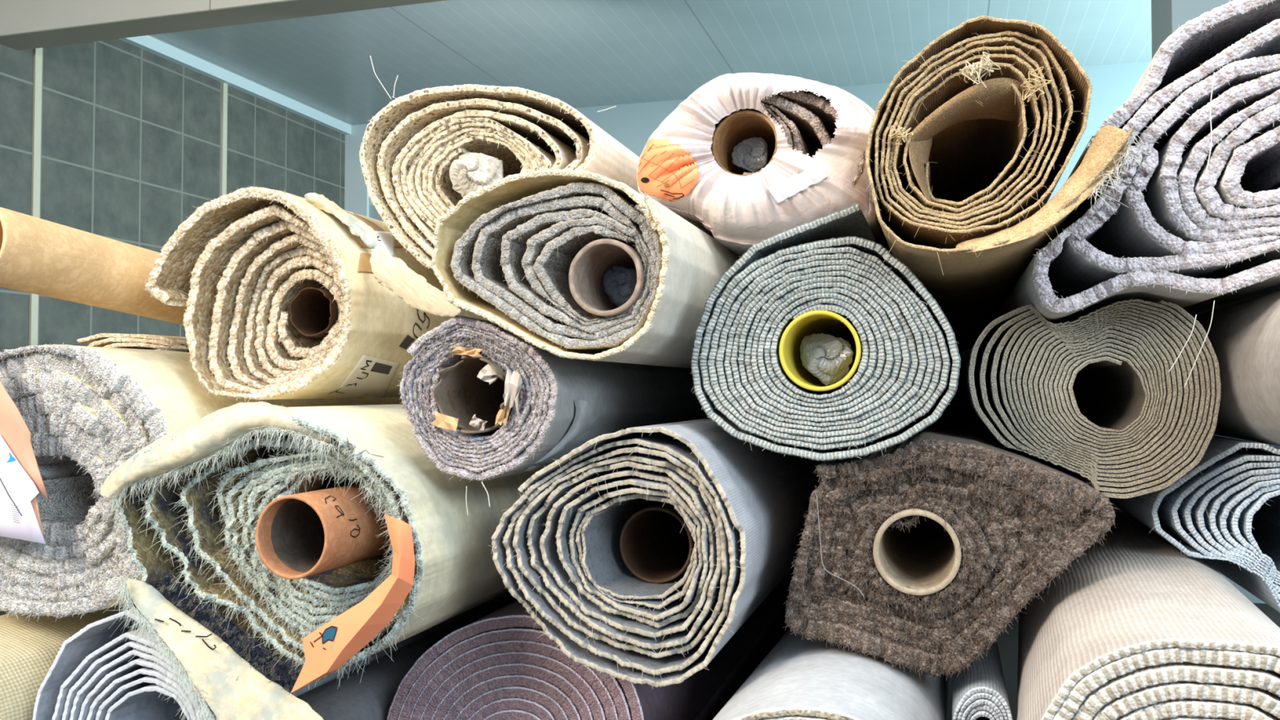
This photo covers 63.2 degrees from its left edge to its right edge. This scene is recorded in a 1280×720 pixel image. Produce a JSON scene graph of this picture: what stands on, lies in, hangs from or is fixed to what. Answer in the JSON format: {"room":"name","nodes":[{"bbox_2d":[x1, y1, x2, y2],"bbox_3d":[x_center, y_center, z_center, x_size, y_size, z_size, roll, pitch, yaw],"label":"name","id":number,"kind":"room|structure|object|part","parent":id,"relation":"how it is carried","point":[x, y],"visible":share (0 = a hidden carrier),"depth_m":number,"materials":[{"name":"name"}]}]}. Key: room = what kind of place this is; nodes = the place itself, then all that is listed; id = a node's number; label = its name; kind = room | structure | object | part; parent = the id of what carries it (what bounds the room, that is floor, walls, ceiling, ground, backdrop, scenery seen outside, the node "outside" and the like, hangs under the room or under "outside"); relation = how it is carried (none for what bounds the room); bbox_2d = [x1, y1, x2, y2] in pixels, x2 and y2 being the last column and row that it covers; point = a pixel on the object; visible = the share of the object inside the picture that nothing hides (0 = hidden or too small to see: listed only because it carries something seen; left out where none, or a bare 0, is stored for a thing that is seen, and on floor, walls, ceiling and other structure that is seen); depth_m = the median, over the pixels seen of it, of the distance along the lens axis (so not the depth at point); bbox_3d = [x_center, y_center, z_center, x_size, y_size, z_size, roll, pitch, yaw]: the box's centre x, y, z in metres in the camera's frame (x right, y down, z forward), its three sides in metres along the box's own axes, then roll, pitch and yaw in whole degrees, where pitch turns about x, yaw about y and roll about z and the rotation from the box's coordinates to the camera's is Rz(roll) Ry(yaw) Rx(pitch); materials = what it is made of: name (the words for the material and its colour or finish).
{"room":"store","nodes":[
{"label":"store","id":0,"kind":"room"},
{"bbox_2d":[0,39,345,352],"bbox_3d":[-3.320,-0.586,4.335,0.100,2.576,7.400,0,-2,16],"label":"wall","id":1,"kind":"structure","parent":0,"point":[131,135],"depth_m":5.77,"materials":[{"name":"tile"}]},
{"bbox_2d":[28,47,42,345],"bbox_3d":[-3.012,-0.527,5.176,0.012,2.506,0.040,0,-2,16],"label":"trim strip","id":2,"kind":"object","parent":1,"relation":"attached to","point":[37,52],"depth_m":5.18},
{"bbox_2d":[0,0,294,36],"bbox_3d":[1.095,-1.725,3.683,8.756,0.335,0.012,0,-2,16],"label":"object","id":3,"kind":"structure","parent":1,"relation":"attached to","point":[16,16],"depth_m":4.74,"materials":[{"name":"white paint"}]},
{"bbox_2d":[220,82,227,195],"bbox_3d":[-2.616,-0.489,6.518,0.012,2.506,0.040,0,-2,16],"label":"trim strip","id":4,"kind":"object","parent":1,"relation":"attached to","point":[224,86],"visible":0.36,"depth_m":6.53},
{"bbox_2d":[118,35,351,134],"bbox_3d":[-3.007,-1.816,5.164,0.050,0.070,5.700,0,-2,16],"label":"crown molding","id":5,"kind":"structure","parent":1,"relation":"attached to","point":[150,44],"depth_m":6.57,"materials":[{"name":"white paint"}]},
{"bbox_2d":[0,602,1279,719],"bbox_3d":[0.794,0.709,2.770,8.856,0.100,8.200,0,-2,16],"label":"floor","id":6,"kind":"structure","parent":0,"point":[1007,644],"depth_m":2.26,"materials":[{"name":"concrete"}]},
{"bbox_2d":[0,600,136,719],"bbox_3d":[-0.487,0.517,2.786,0.318,0.245,3.105,0,-2,16],"label":"roll","id":7,"kind":"object","parent":6,"relation":"on","point":[28,649],"visible":0.12,"depth_m":1.36,"materials":[{"name":"beige carpet"}]},
{"bbox_2d":[0,342,402,622],"bbox_3d":[-0.374,0.200,2.801,0.447,0.365,3.030,0,-2,16],"label":"roll","id":8,"kind":"object","parent":7,"relation":"on","point":[82,408],"visible":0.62,"depth_m":1.36,"materials":[{"name":"grey carpet"}]},
{"bbox_2d":[0,379,48,543],"bbox_3d":[-0.819,0.098,1.329,0.155,0.266,0.013,0,-2,16],"label":"label","id":9,"kind":"object","parent":8,"relation":"attached to","point":[20,477],"visible":1,"depth_m":1.32,"materials":[{"name":"white paper"}]},
{"bbox_2d":[76,333,189,352],"bbox_3d":[-0.368,0.019,2.922,0.227,0.046,2.806,0,-2,16],"label":"roll","id":10,"kind":"object","parent":8,"relation":"on","point":[140,341],"visible":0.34,"depth_m":1.59,"materials":[{"name":"beige carpet"}]},
{"bbox_2d":[0,207,186,324],"bbox_3d":[-0.718,-0.111,1.523,0.097,0.147,0.557,-1,-2,19],"label":"cardboard tube","id":11,"kind":"object","parent":10,"relation":"on","point":[38,256],"visible":0.62,"depth_m":1.36,"materials":[{"name":"brown cardboard"}]},
{"bbox_2d":[31,591,511,719],"bbox_3d":[-0.177,0.466,2.708,0.273,0.251,3.082,0,-2,16],"label":"roll","id":12,"kind":"object","parent":6,"relation":"on","point":[91,677],"visible":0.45,"depth_m":1.26,"materials":[{"name":"grey carpet"}]},
{"bbox_2d":[297,595,516,719],"bbox_3d":[0.014,0.517,2.670,0.138,0.130,3.045,0,-2,16],"label":"roll","id":13,"kind":"object","parent":6,"relation":"on","point":[371,698],"visible":0.22,"depth_m":1.35,"materials":[{"name":"grey carpet"}]},
{"bbox_2d":[386,566,794,719],"bbox_3d":[0.260,0.502,2.651,0.339,0.315,2.942,0,-2,16],"label":"roll","id":14,"kind":"object","parent":6,"relation":"on","point":[495,666],"visible":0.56,"depth_m":1.26,"materials":[{"name":"carpet"}]},
{"bbox_2d":[99,401,540,719],"bbox_3d":[-0.019,0.291,2.630,0.479,0.410,3.155,0,-2,16],"label":"roll","id":15,"kind":"object","parent":14,"relation":"on","point":[190,503],"visible":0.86,"depth_m":1.19,"materials":[{"name":"beige carpet"}]},
{"bbox_2d":[143,185,488,402],"bbox_3d":[-0.096,-0.046,2.762,0.319,0.283,2.962,0,-2,16],"label":"roll","id":16,"kind":"object","parent":15,"relation":"on","point":[281,293],"visible":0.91,"depth_m":1.41,"materials":[{"name":"beige carpet"}]},
{"bbox_2d":[255,483,392,579],"bbox_3d":[-0.143,0.209,1.867,0.090,0.089,1.600,0,-2,16],"label":"cardboard tube","id":17,"kind":"object","parent":15,"relation":"on","point":[299,535],"visible":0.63,"depth_m":1.14,"materials":[{"name":"brown cardboard"}]},
{"bbox_2d":[290,514,414,693],"bbox_3d":[-0.306,0.259,1.101,0.134,0.191,0.029,0,-2,16],"label":"paper tag","id":18,"kind":"object","parent":15,"relation":"attached to","point":[328,647],"visible":1,"depth_m":1.09,"materials":[{"name":"orange paper"}]},
{"bbox_2d":[490,417,824,688],"bbox_3d":[0.404,0.245,2.545,0.283,0.268,3.079,0,-2,16],"label":"roll","id":19,"kind":"object","parent":14,"relation":"on","point":[641,552],"visible":0.91,"depth_m":1.12,"materials":[{"name":"carpet"}]},
{"bbox_2d":[369,249,708,515],"bbox_3d":[0.190,0.052,2.619,0.318,0.319,3.068,0,-2,16],"label":"roll","id":20,"kind":"object","parent":19,"relation":"on","point":[482,402],"depth_m":1.17,"materials":[{"name":"grey carpet"}]},
{"bbox_3d":[-0.269,-0.095,1.247,0.016,0.102,0.259,1,-2,-37],"label":"plastic film strip","id":21,"kind":"part","parent":20,"relation":"part of","materials":[{"name":"beige plastic"}]},
{"bbox_2d":[431,168,741,368],"bbox_3d":[0.334,-0.060,2.575,0.272,0.206,3.077,0,-2,16],"label":"roll","id":22,"kind":"object","parent":20,"relation":"on","point":[530,255],"visible":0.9,"depth_m":1.14,"materials":[{"name":"carpet"}]},
{"bbox_2d":[358,55,639,269],"bbox_3d":[0.184,-0.234,2.748,0.391,0.299,2.841,0,-2,16],"label":"roll","id":23,"kind":"object","parent":22,"relation":"on","point":[408,150],"visible":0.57,"depth_m":1.47,"materials":[{"name":"beige carpet"}]},
{"bbox_2d":[448,151,503,197],"bbox_3d":[-0.224,-0.258,1.456,0.077,0.073,0.075,0,-2,16],"label":"plastic wad","id":24,"kind":"object","parent":23,"relation":"on","point":[473,171],"visible":0.75,"depth_m":1.43,"materials":[{"name":"white plastic"}]},
{"bbox_2d":[603,265,636,306],"bbox_3d":[-0.020,-0.084,1.186,0.045,0.050,0.023,0,-2,16],"label":"plastic wad","id":25,"kind":"object","parent":22,"relation":"on","point":[620,282],"visible":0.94,"depth_m":1.18,"materials":[{"name":"grey plastic"}]},
{"bbox_2d":[712,628,949,719],"bbox_3d":[0.598,0.505,2.415,0.250,0.330,3.207,0,-2,17],"label":"roll","id":26,"kind":"object","parent":6,"relation":"on","point":[798,679],"visible":0.4,"depth_m":1.00,"materials":[{"name":"white carpet"}]},
{"bbox_2d":[781,404,1119,679],"bbox_3d":[0.730,0.243,2.484,0.335,0.251,3.010,0,-2,16],"label":"roll","id":27,"kind":"object","parent":26,"relation":"on","point":[918,554],"visible":0.98,"depth_m":1.08,"materials":[{"name":"carpet"}]},
{"bbox_2d":[690,203,960,461],"bbox_3d":[0.613,0.011,2.525,0.282,0.270,3.010,0,-2,16],"label":"roll","id":28,"kind":"object","parent":27,"relation":"on","point":[829,274],"visible":1,"depth_m":1.10,"materials":[{"name":"grey carpet"}]},
{"bbox_2d":[636,72,893,256],"bbox_3d":[0.543,-0.219,2.642,0.335,0.227,2.917,0,-2,16],"label":"roll","id":29,"kind":"object","parent":28,"relation":"on","point":[815,133],"visible":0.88,"depth_m":1.28,"materials":[{"name":"white fabric"}]},
{"bbox_2d":[731,137,767,172],"bbox_3d":[0.143,-0.269,1.362,0.047,0.046,0.021,0,-2,16],"label":"plastic wad","id":30,"kind":"object","parent":29,"relation":"on","point":[750,154],"visible":1,"depth_m":1.35,"materials":[{"name":"plastic"}]},
{"bbox_2d":[800,333,853,386],"bbox_3d":[0.207,-0.001,1.156,0.061,0.059,0.039,0,-2,16],"label":"plastic wad","id":31,"kind":"object","parent":28,"relation":"on","point":[828,357],"visible":1,"depth_m":1.14,"materials":[{"name":"plastic"}]},
{"bbox_2d":[862,13,1144,352],"bbox_3d":[0.772,-0.168,2.450,0.256,0.254,3.074,0,-2,16],"label":"roll","id":32,"kind":"object","parent":28,"relation":"on","point":[969,144],"visible":0.97,"depth_m":1.04,"materials":[{"name":"brown carpet"}]},
{"bbox_2d":[955,298,1221,498],"bbox_3d":[0.901,0.081,2.515,0.256,0.218,2.862,0,-2,16],"label":"roll","id":33,"kind":"object","parent":27,"relation":"on","point":[1094,395],"visible":0.99,"depth_m":1.15,"materials":[{"name":"grey carpet"}]},
{"bbox_2d":[991,0,1279,387],"bbox_3d":[1.004,-0.134,2.419,0.386,0.402,3.000,0,-2,16],"label":"roll","id":34,"kind":"object","parent":33,"relation":"on","point":[1198,231],"visible":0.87,"depth_m":1.06,"materials":[{"name":"grey carpet"}]},
{"bbox_2d":[951,639,1012,719],"bbox_3d":[0.768,0.414,2.482,0.059,0.082,2.984,0,-2,16],"label":"roll","id":35,"kind":"object","parent":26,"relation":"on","point":[980,692],"visible":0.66,"depth_m":1.07,"materials":[{"name":"grey carpet"}]},
{"bbox_2d":[1016,511,1279,719],"bbox_3d":[0.561,0.358,1.184,0.249,0.280,0.912,-1,-2,20],"label":"roll","id":36,"kind":"object","parent":6,"relation":"on","point":[1142,628],"visible":0.94,"depth_m":0.83,"materials":[{"name":"beige carpet"}]},
{"bbox_2d":[1108,435,1279,612],"bbox_3d":[1.088,0.228,2.474,0.254,0.201,2.830,0,-2,16],"label":"roll","id":37,"kind":"object","parent":36,"relation":"on","point":[1224,512],"visible":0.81,"depth_m":1.15,"materials":[{"name":"grey carpet"}]},
{"bbox_2d":[1192,289,1279,445],"bbox_3d":[1.087,0.043,2.361,0.160,0.179,3.055,0,-2,16],"label":"roll","id":38,"kind":"object","parent":37,"relation":"on","point":[1244,336],"visible":0.3,"depth_m":1.10,"materials":[{"name":"grey carpet"}]},
{"bbox_2d":[148,0,1151,124],"bbox_3d":[1.134,-1.934,3.996,8.856,0.100,5.800,0,-2,16],"label":"ceiling","id":39,"kind":"structure","parent":0,"point":[577,53],"depth_m":6.02,"materials":[{"name":"white paint"}]},
{"bbox_2d":[0,0,446,50],"bbox_3d":[1.123,-1.722,3.776,8.756,0.336,0.182,0,-2,16],"label":"ceiling trim","id":40,"kind":"structure","parent":39,"relation":"attached to","point":[296,8],"depth_m":4.70,"materials":[{"name":"grey paint"}]},
{"bbox_2d":[368,61,1150,222],"bbox_3d":[1.941,-0.519,6.691,8.856,2.576,0.100,0,-2,16],"label":"wall","id":41,"kind":"structure","parent":0,"point":[632,125],"depth_m":6.80,"materials":[{"name":"white paint"}]},
{"bbox_2d":[344,124,368,217],"bbox_3d":[-2.141,-0.487,7.828,0.200,2.576,0.030,0,-2,16],"label":"trim","id":42,"kind":"structure","parent":41,"relation":"attached to","point":[356,193],"depth_m":7.84,"materials":[{"name":"white paint"}]},
{"bbox_2d":[940,347,1124,511],"bbox_3d":[1.848,0.261,3.906,7.471,0.860,0.050,0,-2,16],"label":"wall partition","id":43,"kind":"structure","parent":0,"point":[954,401],"depth_m":4.06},
{"bbox_2d":[1151,0,1265,603],"bbox_3d":[1.706,-0.623,3.008,0.350,2.576,0.300,0,-2,16],"label":"pillar","id":44,"kind":"structure","parent":0,"point":[1166,15],"depth_m":2.92,"materials":[{"name":"paint"}]}
]}

